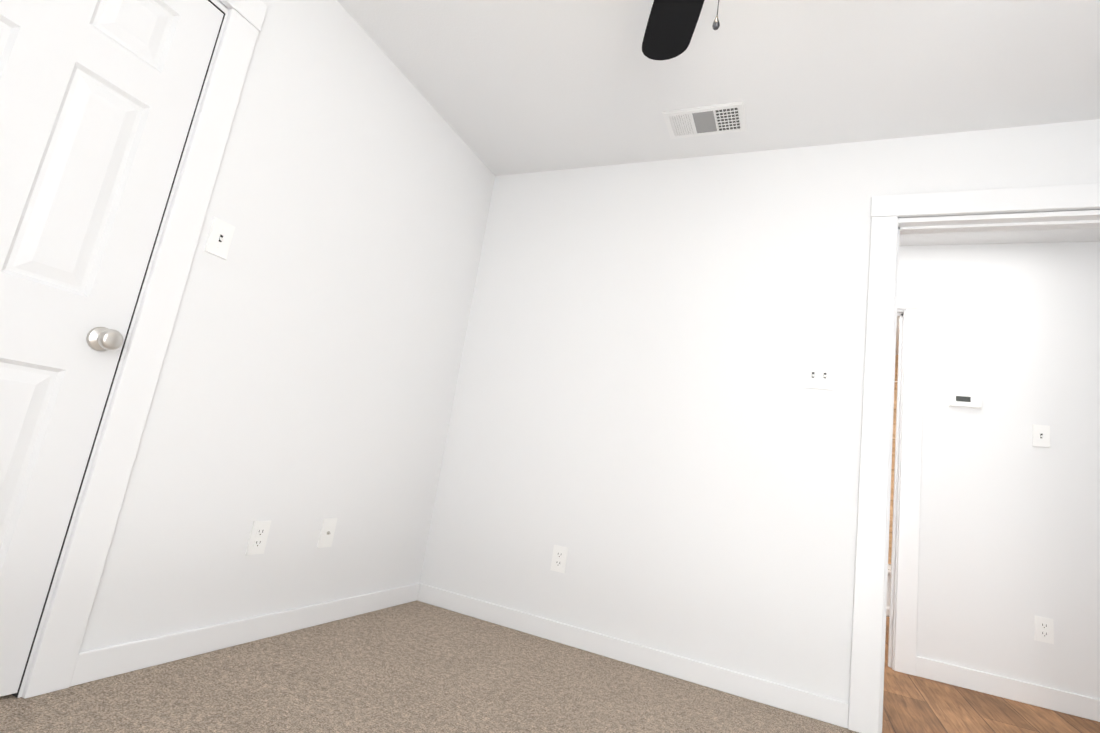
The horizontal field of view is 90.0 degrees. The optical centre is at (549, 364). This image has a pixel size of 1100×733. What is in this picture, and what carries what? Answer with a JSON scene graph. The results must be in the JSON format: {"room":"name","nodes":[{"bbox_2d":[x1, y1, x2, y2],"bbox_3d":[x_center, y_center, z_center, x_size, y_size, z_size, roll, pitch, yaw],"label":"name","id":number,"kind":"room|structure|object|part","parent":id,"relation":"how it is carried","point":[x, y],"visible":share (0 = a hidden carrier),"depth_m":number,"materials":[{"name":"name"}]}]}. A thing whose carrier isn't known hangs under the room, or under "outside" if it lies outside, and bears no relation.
{"room":"empty bedroom","nodes":[
{"label":"empty bedroom","id":0,"kind":"room"},
{"bbox_2d":[79,0,494,651],"bbox_3d":[-1.238,-0.351,1.607,0.115,2.440,3.415,4,-12,25],"label":"wall","id":1,"kind":"structure","parent":0,"point":[307,376],"depth_m":2.13,"materials":[{"name":"white paint"}]},
{"bbox_2d":[0,0,223,696],"bbox_3d":[-1.330,-0.228,1.261,0.101,2.021,0.719,4,-12,25],"label":"closet door","id":2,"kind":"structure","parent":1,"relation":"in","point":[98,100],"depth_m":1.44,"materials":[{"name":"white paint"}]},
{"bbox_2d":[11,0,228,697],"bbox_3d":[-1.390,-0.238,1.293,0.115,2.058,0.757,4,-12,25],"label":"door frame","id":3,"kind":"structure","parent":1,"relation":"in","point":[218,5],"depth_m":1.56,"materials":[{"name":"white paint"}]},
{"bbox_2d":[22,8,258,698],"bbox_3d":[-1.167,-0.140,1.634,0.017,2.061,0.098,4,-12,25],"label":"trim","id":4,"kind":"structure","parent":1,"relation":"attached to","point":[56,654],"depth_m":1.59,"materials":[{"name":"white paint"}]},
{"bbox_2d":[204,217,234,259],"bbox_3d":[-1.073,-0.411,1.797,0.020,0.117,0.072,4,-12,25],"label":"light switch","id":5,"kind":"object","parent":1,"relation":"attached to","point":[219,240],"visible":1,"depth_m":1.79,"materials":[{"name":"white plastic"}]},
{"bbox_2d":[221,0,266,30],"bbox_3d":[-1.166,-1.284,1.465,0.021,0.098,0.931,4,-12,25],"label":"trim","id":6,"kind":"structure","parent":1,"relation":"attached to","point":[252,12],"depth_m":1.83,"materials":[{"name":"white paint"}]},
{"bbox_2d":[69,583,420,686],"bbox_3d":[-0.992,1.010,2.189,0.013,0.085,1.558,4,-12,25],"label":"baseboard","id":7,"kind":"structure","parent":1,"relation":"attached to","point":[102,663],"depth_m":1.88,"materials":[{"name":"white paint"}]},
{"bbox_2d":[245,521,270,554],"bbox_3d":[-1.057,0.628,1.997,0.008,0.117,0.072,4,-12,25],"label":"outlet","id":8,"kind":"object","parent":1,"relation":"attached to","point":[258,537],"visible":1,"depth_m":1.99,"materials":[{"name":"white plastic"}]},
{"bbox_2d":[317,518,336,547],"bbox_3d":[-0.922,0.702,2.291,0.016,0.117,0.072,4,-12,25],"label":"plate","id":9,"kind":"object","parent":1,"relation":"attached to","point":[327,532],"visible":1,"depth_m":2.29,"materials":[{"name":"white plastic"}]},
{"bbox_2d":[0,601,858,732],"bbox_3d":[-0.010,0.971,0.738,3.230,0.080,3.445,4,-12,25],"label":"floor carpet","id":10,"kind":"object","parent":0,"point":[416,667],"visible":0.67,"depth_m":1.83,"materials":[{"name":"beige carpet"}]},
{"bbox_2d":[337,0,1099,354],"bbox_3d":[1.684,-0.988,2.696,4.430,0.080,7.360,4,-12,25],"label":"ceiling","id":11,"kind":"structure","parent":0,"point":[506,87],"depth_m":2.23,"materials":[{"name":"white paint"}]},
{"bbox_2d":[642,0,719,59],"bbox_3d":[0.351,-1.108,1.241,1.243,0.627,1.255,4,-12,25],"label":"ceiling fan","id":12,"kind":"object","parent":11,"relation":"hanging from","point":[670,28],"visible":1,"depth_m":1.76,"materials":[{"name":"black metal"}]},
{"bbox_2d":[662,101,746,138],"bbox_3d":[0.716,-1.121,2.545,0.355,0.010,0.205,4,-12,25],"label":"ceiling vent","id":13,"kind":"object","parent":11,"relation":"in","point":[709,120],"visible":1,"depth_m":2.53,"materials":[{"name":"white metal"}]},
{"bbox_2d":[420,119,1099,702],"bbox_3d":[0.869,0.151,2.528,3.230,2.440,0.115,4,-12,25],"label":"wall","id":14,"kind":"structure","parent":0,"point":[654,437],"depth_m":2.56,"materials":[{"name":"white paint"}]},
{"bbox_2d":[550,545,567,572],"bbox_3d":[0.044,0.927,2.623,0.072,0.117,0.008,4,-12,25],"label":"outlet","id":15,"kind":"object","parent":14,"relation":"attached to","point":[559,559],"visible":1,"depth_m":2.62,"materials":[{"name":"white plastic"}]},
{"bbox_2d":[417,584,848,727],"bbox_3d":[0.214,1.249,2.462,1.977,0.085,0.013,4,-12,25],"label":"baseboard","id":16,"kind":"structure","parent":14,"relation":"attached to","point":[805,703],"depth_m":2.35,"materials":[{"name":"white paint"}]},
{"bbox_2d":[803,361,834,389],"bbox_3d":[1.151,0.046,2.355,0.118,0.117,0.020,4,-12,25],"label":"light switch","id":17,"kind":"object","parent":14,"relation":"attached to","point":[819,375],"visible":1,"depth_m":2.36,"materials":[{"name":"white plastic"}]},
{"bbox_2d":[848,210,1099,732],"bbox_3d":[1.699,0.395,2.088,0.923,2.053,0.132,4,-12,25],"label":"door frame","id":18,"kind":"structure","parent":14,"relation":"attached to","point":[865,673],"depth_m":2.20,"materials":[{"name":"white paint"}]},
{"bbox_2d":[870,183,1099,217],"bbox_3d":[1.875,-0.661,2.217,1.012,0.098,0.021,4,-12,25],"label":"trim","id":19,"kind":"structure","parent":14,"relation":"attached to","point":[1055,198],"depth_m":2.24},
{"bbox_2d":[882,616,1099,732],"bbox_3d":[2.255,1.874,3.638,3.830,0.080,3.915,4,-12,25],"label":"floor","id":20,"kind":"structure","parent":0,"point":[913,704],"depth_m":2.47,"materials":[{"name":"brown wood"}]},
{"bbox_2d":[886,564,890,616],"bbox_3d":[2.514,1.966,5.137,1.528,0.375,0.769,4,-12,25],"label":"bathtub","id":21,"kind":"object","parent":20,"relation":"on","point":[888,590],"visible":0.04,"depth_m":4.62,"materials":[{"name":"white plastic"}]},
{"bbox_2d":[898,241,1099,699],"bbox_3d":[2.142,0.473,3.185,3.600,2.440,0.115,4,-12,25],"label":"wall","id":22,"kind":"structure","parent":0,"point":[1009,542],"depth_m":2.96,"materials":[{"name":"white paint"}]},
{"bbox_2d":[888,299,925,675],"bbox_3d":[1.667,0.613,3.347,0.976,2.085,0.136,4,-12,25],"label":"door frame","id":23,"kind":"structure","parent":22,"relation":"attached to","point":[905,647],"depth_m":3.11,"materials":[{"name":"white paint"}]},
{"bbox_3d":[1.797,-0.385,3.483,0.976,0.058,0.021,4,-12,25],"label":"bathroom door frame head casing","id":24,"kind":"part","parent":23,"relation":"part of","materials":[{"name":"white wood"}]},
{"bbox_2d":[948,391,981,408],"bbox_3d":[2.333,0.200,3.092,0.156,0.088,0.026,4,-12,25],"label":"thermostat","id":25,"kind":"object","parent":22,"relation":"attached to","point":[965,400],"visible":1,"depth_m":3.08,"materials":[{"name":"white plastic"}]},
{"bbox_2d":[916,656,1099,721],"bbox_3d":[2.754,1.651,2.537,1.804,0.097,0.013,4,-12,25],"label":"baseboard","id":26,"kind":"structure","parent":22,"relation":"attached to","point":[1082,706],"depth_m":2.74,"materials":[{"name":"white paint"}]},
{"bbox_2d":[1032,424,1049,447],"bbox_3d":[2.614,0.380,2.925,0.072,0.117,0.020,4,-12,25],"label":"light switch","id":27,"kind":"object","parent":22,"relation":"attached to","point":[1040,435],"visible":1,"depth_m":2.93,"materials":[{"name":"white plastic"}]},
{"bbox_2d":[1035,616,1053,643],"bbox_3d":[2.469,1.327,2.750,0.072,0.117,0.008,4,-12,25],"label":"outlet","id":28,"kind":"object","parent":22,"relation":"attached to","point":[1044,629],"visible":1,"depth_m":2.75,"materials":[{"name":"white plastic"}]},
{"bbox_3d":[3.193,1.089,5.561,3.600,2.440,0.115,4,-12,25],"label":"wall","id":29,"kind":"structure","parent":0,"visible":0},
{"bbox_2d":[888,355,897,563],"bbox_3d":[2.847,0.868,5.700,1.530,2.061,0.012,4,-12,25],"label":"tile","id":30,"kind":"structure","parent":29,"relation":"attached to","point":[893,462],"depth_m":5.43,"materials":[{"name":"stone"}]}
]}

